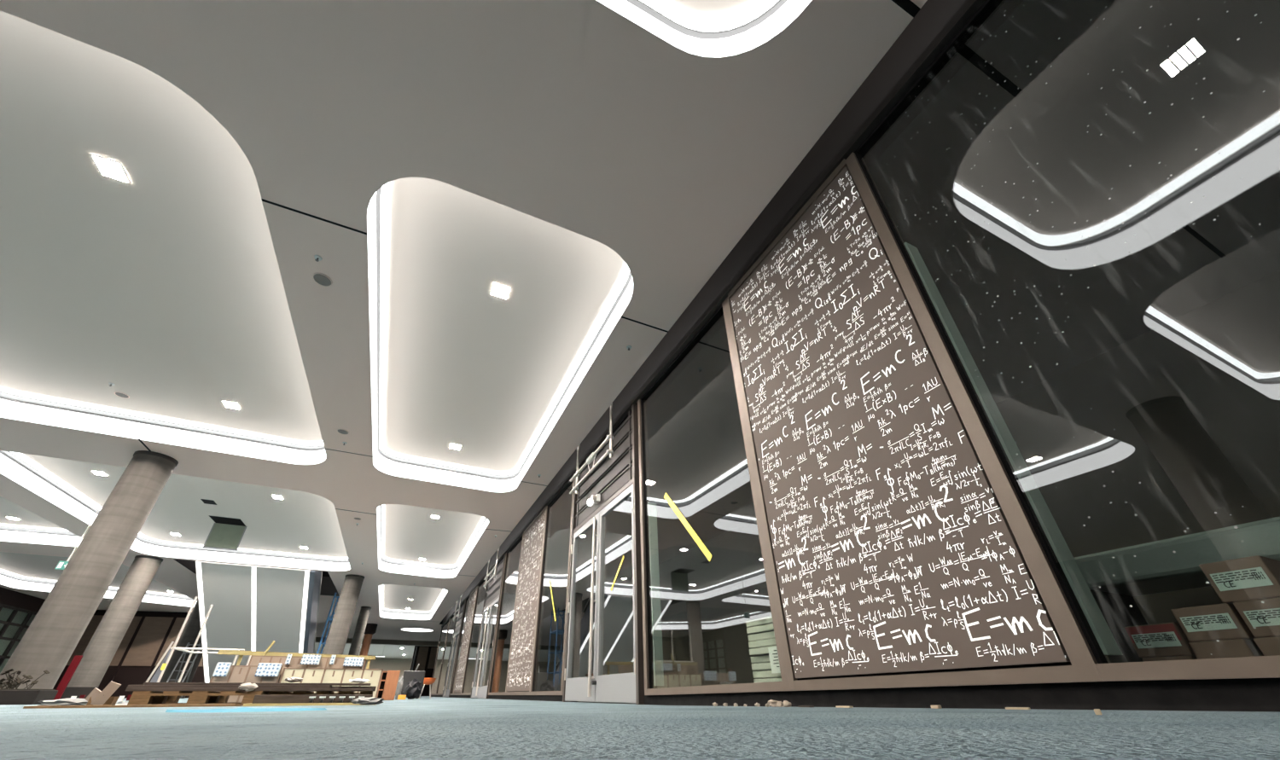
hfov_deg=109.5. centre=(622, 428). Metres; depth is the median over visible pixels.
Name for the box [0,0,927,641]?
ceiling
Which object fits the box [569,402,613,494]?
frame
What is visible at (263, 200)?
trim
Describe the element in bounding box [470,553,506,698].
door
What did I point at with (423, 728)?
floor
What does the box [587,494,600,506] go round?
wall lamp
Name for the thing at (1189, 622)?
print
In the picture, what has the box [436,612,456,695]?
window
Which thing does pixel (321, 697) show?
castor
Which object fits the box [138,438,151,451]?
trim
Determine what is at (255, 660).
case
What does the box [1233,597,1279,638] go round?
carton
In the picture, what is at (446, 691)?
door
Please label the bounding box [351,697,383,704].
rag
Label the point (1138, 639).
print
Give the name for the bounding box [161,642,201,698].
stepladder
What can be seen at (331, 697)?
castor
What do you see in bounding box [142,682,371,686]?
board
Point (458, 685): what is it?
panel
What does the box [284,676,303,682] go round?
rag
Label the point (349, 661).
pack
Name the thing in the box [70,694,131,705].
barrier tape
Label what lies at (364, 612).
concrete column
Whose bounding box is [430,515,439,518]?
recessed light
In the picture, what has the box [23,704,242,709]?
plank
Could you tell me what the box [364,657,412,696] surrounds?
wall
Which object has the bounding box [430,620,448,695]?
window
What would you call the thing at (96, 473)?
recessed light
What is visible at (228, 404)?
recessed light
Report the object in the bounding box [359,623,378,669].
column
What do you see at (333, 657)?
pack
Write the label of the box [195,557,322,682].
partition wall
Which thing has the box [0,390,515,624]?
ceiling
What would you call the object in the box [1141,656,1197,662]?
carton
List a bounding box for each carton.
[84,680,121,705]
[1123,622,1195,657]
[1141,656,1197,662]
[1170,603,1256,642]
[1188,639,1263,659]
[1198,555,1279,604]
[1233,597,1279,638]
[1253,636,1279,656]
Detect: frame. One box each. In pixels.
[145,596,251,682]
[452,594,462,622]
[482,547,499,588]
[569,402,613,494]
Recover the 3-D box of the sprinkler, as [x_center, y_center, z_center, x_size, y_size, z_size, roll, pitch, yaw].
[-2.789,-1.551,4.133,0.064,0.038,0.064,13,-33,-21]
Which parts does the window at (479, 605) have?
frame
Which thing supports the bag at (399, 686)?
on the floor at (423, 728)
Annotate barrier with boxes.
[217,640,375,669]
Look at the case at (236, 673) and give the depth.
6.50 m
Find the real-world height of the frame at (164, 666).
2.053 m
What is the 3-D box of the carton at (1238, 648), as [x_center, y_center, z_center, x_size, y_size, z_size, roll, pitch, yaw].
[2.121,0.831,1.518,0.305,0.203,0.130,13,-33,-21]
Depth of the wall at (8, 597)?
17.55 m
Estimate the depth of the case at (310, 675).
6.91 m
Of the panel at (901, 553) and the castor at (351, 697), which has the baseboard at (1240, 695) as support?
the panel at (901, 553)
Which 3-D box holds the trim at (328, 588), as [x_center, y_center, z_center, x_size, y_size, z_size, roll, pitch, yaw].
[-13.284,6.082,17.774,4.500,0.701,0.100,13,-33,-21]
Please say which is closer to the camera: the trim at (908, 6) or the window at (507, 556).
the trim at (908, 6)
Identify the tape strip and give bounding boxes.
[549,579,555,622]
[610,555,623,591]
[663,492,712,562]
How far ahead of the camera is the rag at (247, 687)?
4.51 m
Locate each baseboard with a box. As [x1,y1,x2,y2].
[450,695,477,698]
[488,695,577,702]
[644,677,1279,712]
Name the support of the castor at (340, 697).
on the plank at (251, 704)
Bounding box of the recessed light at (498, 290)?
[489,281,511,299]
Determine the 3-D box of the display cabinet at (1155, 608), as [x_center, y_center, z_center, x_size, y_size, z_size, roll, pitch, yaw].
[3.428,0.722,1.897,0.540,0.770,2.040,13,-33,-21]
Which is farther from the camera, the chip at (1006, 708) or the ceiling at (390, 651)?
the ceiling at (390, 651)
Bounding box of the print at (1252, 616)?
[1245,610,1279,623]
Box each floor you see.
[0,696,1279,759]
[448,697,636,704]
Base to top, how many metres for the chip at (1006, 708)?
0.007 m
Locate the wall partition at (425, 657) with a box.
[409,645,437,696]
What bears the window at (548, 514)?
in the beam
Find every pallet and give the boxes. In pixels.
[127,691,269,705]
[251,694,372,703]
[268,691,373,695]
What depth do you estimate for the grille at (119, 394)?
6.76 m
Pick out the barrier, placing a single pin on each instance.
(266, 653)
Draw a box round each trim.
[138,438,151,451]
[261,198,366,234]
[315,637,438,646]
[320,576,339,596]
[325,448,372,457]
[441,0,985,628]
[620,315,668,332]
[891,0,920,17]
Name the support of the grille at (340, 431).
attached to the ceiling speaker at (344, 432)
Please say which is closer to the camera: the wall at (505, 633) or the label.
the label
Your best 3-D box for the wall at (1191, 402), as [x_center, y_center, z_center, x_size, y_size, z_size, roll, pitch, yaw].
[-6.336,13.931,27.662,0.100,4.245,78.500,13,-33,-21]
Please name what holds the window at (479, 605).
in the beam
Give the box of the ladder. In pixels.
[156,599,202,698]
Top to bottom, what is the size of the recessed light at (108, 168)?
0.011 m
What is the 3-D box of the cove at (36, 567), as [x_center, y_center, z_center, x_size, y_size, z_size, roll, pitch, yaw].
[-19.367,5.361,16.272,5.450,0.454,9.521,13,-33,-21]
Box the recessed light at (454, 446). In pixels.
[448,443,461,450]
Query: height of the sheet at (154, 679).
1.022 m
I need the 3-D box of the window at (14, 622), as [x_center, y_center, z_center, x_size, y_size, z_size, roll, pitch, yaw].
[-23.736,8.327,16.855,0.550,3.050,4.200,13,-33,-21]
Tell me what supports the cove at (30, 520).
attached to the ceiling at (575, 116)
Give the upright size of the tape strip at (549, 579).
0.751 m
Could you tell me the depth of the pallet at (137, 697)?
4.39 m
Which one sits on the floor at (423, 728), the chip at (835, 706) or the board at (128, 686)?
the chip at (835, 706)
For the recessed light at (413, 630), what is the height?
0.040 m
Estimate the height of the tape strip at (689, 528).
0.861 m
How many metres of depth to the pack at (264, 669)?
6.57 m
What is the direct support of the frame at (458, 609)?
hanging from the ceiling at (575, 116)
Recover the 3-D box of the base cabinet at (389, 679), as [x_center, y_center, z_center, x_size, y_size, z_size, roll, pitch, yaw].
[-4.606,5.046,8.876,0.320,0.500,0.400,13,-33,-21]
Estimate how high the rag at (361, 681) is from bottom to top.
0.042 m
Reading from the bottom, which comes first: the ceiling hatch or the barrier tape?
the barrier tape
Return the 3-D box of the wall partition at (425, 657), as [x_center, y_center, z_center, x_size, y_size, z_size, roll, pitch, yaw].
[-15.078,19.484,36.310,3.700,3.495,0.360,13,-33,-21]
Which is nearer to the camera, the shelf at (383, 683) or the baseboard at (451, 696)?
the shelf at (383, 683)
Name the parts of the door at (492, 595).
pull handle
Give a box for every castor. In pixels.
[308,696,315,703]
[319,696,325,703]
[329,696,336,703]
[339,696,345,703]
[349,696,354,703]
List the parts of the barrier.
post, rail, post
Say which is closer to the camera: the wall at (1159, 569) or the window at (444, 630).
the wall at (1159, 569)
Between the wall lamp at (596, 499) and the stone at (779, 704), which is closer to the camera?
the stone at (779, 704)
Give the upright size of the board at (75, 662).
0.800 m
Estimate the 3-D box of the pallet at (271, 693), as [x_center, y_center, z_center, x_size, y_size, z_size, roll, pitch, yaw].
[-3.354,3.030,5.083,0.960,0.122,0.650,13,-33,-21]
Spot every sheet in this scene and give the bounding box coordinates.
[150,648,171,682]
[165,707,326,712]
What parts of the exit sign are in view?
panel, rod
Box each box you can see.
[0,669,58,704]
[397,695,406,699]
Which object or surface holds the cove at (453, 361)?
attached to the ceiling at (575, 116)
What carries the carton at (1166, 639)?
on the carton at (1174, 658)
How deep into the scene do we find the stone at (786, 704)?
2.63 m
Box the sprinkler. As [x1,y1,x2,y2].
[314,255,322,261]
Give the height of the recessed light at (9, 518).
0.011 m
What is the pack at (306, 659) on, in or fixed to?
on the case at (255, 660)
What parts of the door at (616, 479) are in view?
pull handle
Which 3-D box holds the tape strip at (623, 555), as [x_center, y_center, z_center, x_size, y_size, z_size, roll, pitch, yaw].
[-0.060,1.713,5.339,0.001,0.344,0.393,13,-33,-21]
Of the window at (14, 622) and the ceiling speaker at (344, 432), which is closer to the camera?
the ceiling speaker at (344, 432)
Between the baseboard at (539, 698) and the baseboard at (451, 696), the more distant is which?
the baseboard at (451, 696)
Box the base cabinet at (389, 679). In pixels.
[376,670,400,700]
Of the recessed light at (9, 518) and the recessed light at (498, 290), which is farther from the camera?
the recessed light at (9, 518)
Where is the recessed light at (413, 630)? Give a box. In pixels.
[400,628,434,632]
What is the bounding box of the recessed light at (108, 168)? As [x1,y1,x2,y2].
[89,153,130,184]
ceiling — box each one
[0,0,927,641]
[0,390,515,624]
[314,642,426,658]
[486,0,1279,627]
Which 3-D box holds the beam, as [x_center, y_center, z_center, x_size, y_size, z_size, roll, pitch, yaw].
[-2.282,2.097,11.016,0.180,0.830,38.100,13,-33,-21]
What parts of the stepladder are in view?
leg, leg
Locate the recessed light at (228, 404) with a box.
[221,400,240,410]
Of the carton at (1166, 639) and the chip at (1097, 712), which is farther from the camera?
the carton at (1166, 639)
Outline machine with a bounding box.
[401,663,425,698]
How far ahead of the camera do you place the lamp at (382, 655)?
34.28 m
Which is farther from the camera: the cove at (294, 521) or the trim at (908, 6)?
the cove at (294, 521)
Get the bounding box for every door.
[442,600,465,698]
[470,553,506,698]
[562,404,644,704]
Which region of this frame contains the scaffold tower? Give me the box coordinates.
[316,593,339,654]
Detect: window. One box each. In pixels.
[0,604,37,674]
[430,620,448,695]
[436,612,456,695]
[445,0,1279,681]
[449,597,469,695]
[460,580,485,695]
[488,534,523,695]
[529,479,574,695]
[637,300,789,695]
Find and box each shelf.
[376,671,387,698]
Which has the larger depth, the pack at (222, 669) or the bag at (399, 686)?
the bag at (399, 686)
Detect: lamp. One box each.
[367,646,384,657]
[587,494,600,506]
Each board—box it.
[53,655,82,700]
[125,687,372,691]
[127,685,331,688]
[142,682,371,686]
[267,686,376,692]
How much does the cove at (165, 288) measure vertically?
0.454 m
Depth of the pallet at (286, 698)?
4.36 m
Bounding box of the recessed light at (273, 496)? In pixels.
[271,494,283,499]
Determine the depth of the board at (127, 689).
4.50 m
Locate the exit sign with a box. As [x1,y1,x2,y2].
[54,501,104,570]
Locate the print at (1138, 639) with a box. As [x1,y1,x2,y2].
[1133,634,1175,645]
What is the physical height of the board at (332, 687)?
0.050 m
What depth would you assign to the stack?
3.67 m
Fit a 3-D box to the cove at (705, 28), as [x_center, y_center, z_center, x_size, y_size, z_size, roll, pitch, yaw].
[1.097,-4.133,0.254,2.600,0.454,6.465,13,-33,-21]
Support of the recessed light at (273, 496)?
attached to the cove at (294, 521)
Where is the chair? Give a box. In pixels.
[418,678,436,698]
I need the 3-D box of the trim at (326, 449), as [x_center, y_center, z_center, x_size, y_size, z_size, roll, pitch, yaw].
[-4.522,0.397,7.480,0.700,0.012,0.022,13,-33,-21]
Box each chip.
[797,705,814,707]
[835,706,853,708]
[930,705,941,709]
[1005,707,1030,709]
[1093,709,1102,715]
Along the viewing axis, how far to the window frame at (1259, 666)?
2.10 m
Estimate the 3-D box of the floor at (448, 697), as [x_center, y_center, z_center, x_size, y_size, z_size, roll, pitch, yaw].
[-0.075,5.902,9.875,4.600,0.050,38.000,13,-33,-21]
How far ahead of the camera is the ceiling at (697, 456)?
3.76 m
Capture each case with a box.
[209,665,286,703]
[248,655,365,669]
[279,668,383,698]
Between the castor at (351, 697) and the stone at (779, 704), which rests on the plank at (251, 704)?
the castor at (351, 697)
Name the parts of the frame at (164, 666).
rail, rail, rail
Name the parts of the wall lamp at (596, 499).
globe, plate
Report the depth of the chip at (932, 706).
1.89 m
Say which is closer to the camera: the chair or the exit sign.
the exit sign
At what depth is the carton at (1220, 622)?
1.53 m
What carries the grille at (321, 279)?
attached to the ceiling speaker at (321, 279)
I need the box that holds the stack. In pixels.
[745,616,782,682]
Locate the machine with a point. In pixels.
(409, 676)
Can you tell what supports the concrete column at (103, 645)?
on the floor at (423, 728)
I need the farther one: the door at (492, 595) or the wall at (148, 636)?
the wall at (148, 636)
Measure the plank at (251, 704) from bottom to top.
0.020 m
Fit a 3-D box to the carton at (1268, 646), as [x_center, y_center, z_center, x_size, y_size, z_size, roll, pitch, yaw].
[2.183,0.761,1.401,0.305,0.203,0.130,13,-33,-21]
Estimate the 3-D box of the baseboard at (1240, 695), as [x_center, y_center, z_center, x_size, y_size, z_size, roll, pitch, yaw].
[2.950,-0.433,-0.774,0.165,0.133,12.940,13,-33,-21]
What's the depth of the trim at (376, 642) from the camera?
32.92 m
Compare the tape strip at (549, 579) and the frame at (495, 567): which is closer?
the tape strip at (549, 579)
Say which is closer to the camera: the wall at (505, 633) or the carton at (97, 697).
the carton at (97, 697)
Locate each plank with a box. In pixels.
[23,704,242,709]
[243,703,366,706]
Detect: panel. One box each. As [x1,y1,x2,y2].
[453,585,478,695]
[505,506,546,695]
[725,153,1099,691]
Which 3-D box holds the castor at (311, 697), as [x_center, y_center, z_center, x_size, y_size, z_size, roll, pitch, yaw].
[-2.998,2.619,4.362,0.050,0.053,0.054,13,-33,-21]
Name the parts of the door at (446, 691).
pull handle, glass, glass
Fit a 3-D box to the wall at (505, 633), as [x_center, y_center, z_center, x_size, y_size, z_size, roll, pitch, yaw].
[-7.977,12.888,25.879,4.600,4.245,0.100,13,-33,-21]
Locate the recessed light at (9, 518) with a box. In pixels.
[5,517,21,520]
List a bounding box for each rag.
[36,698,87,706]
[238,682,257,692]
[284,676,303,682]
[349,679,369,683]
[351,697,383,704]
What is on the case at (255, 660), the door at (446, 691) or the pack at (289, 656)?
the pack at (289, 656)
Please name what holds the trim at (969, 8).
attached to the beam
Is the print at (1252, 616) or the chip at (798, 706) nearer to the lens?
the print at (1252, 616)
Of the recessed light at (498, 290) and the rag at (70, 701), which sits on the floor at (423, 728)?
the rag at (70, 701)
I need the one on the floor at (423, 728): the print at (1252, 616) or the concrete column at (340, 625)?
the concrete column at (340, 625)
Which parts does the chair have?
seat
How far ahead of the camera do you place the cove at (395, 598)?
21.64 m
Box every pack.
[212,663,232,676]
[254,663,282,676]
[285,654,292,664]
[300,654,321,664]
[329,655,336,664]
[343,657,364,666]
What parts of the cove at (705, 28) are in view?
panel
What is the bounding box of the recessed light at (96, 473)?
[90,470,108,476]
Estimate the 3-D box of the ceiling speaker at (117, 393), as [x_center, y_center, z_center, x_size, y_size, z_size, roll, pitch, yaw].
[-7.491,-0.499,6.762,0.170,0.007,0.170,13,-33,-21]
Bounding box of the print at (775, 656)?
[772,650,779,667]
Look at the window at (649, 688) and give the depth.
4.38 m
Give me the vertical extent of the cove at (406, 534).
0.454 m
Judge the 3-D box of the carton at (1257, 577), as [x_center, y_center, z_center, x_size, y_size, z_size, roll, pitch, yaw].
[2.178,0.530,1.548,0.305,0.127,0.140,13,-33,-21]
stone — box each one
[767,699,777,707]
[776,701,783,707]
[782,700,791,707]
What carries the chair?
on the floor at (423, 728)
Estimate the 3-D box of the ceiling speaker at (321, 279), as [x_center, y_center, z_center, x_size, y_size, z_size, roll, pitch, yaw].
[-2.897,-1.434,4.363,0.170,0.007,0.170,13,-33,-21]
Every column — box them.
[0,450,178,689]
[60,555,162,699]
[322,574,364,655]
[348,606,371,655]
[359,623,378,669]
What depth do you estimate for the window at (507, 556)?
11.07 m
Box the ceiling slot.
[200,499,216,505]
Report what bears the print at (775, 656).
attached to the stack
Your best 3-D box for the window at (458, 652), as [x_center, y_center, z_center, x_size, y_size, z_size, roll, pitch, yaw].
[-6.019,8.058,16.878,0.100,3.280,1.100,13,-33,-21]
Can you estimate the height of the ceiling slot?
0.007 m
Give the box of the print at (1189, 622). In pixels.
[1181,615,1230,629]
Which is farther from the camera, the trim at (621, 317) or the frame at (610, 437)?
the frame at (610, 437)
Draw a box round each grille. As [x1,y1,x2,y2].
[115,392,128,397]
[314,273,331,285]
[337,429,348,434]
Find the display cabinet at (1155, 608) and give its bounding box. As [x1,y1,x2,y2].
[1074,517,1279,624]
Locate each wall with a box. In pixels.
[0,587,45,612]
[52,610,204,698]
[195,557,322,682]
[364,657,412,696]
[470,625,511,692]
[536,269,1279,692]
[1075,519,1279,663]
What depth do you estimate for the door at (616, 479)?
5.78 m
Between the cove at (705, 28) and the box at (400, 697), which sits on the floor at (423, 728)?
the box at (400, 697)
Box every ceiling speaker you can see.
[114,391,129,398]
[312,273,332,287]
[336,429,349,435]
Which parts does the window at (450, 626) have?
frame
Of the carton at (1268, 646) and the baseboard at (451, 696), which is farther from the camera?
the baseboard at (451, 696)
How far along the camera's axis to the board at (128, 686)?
4.61 m
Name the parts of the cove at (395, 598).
panel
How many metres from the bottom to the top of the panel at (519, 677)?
3.308 m
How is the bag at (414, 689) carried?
on the floor at (423, 728)
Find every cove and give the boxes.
[0,11,326,465]
[0,450,350,571]
[0,496,82,546]
[0,552,196,607]
[366,177,633,492]
[376,504,488,578]
[378,584,448,620]
[596,0,811,57]
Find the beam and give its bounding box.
[442,0,966,623]
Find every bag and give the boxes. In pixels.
[395,674,403,699]
[402,679,422,699]
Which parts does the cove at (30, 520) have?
panel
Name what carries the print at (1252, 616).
attached to the carton at (1265, 617)
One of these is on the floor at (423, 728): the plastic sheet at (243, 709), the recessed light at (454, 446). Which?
the plastic sheet at (243, 709)
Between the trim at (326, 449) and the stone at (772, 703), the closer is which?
the stone at (772, 703)
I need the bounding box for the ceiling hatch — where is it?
[203,515,247,551]
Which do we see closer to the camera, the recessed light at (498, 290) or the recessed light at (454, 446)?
the recessed light at (498, 290)

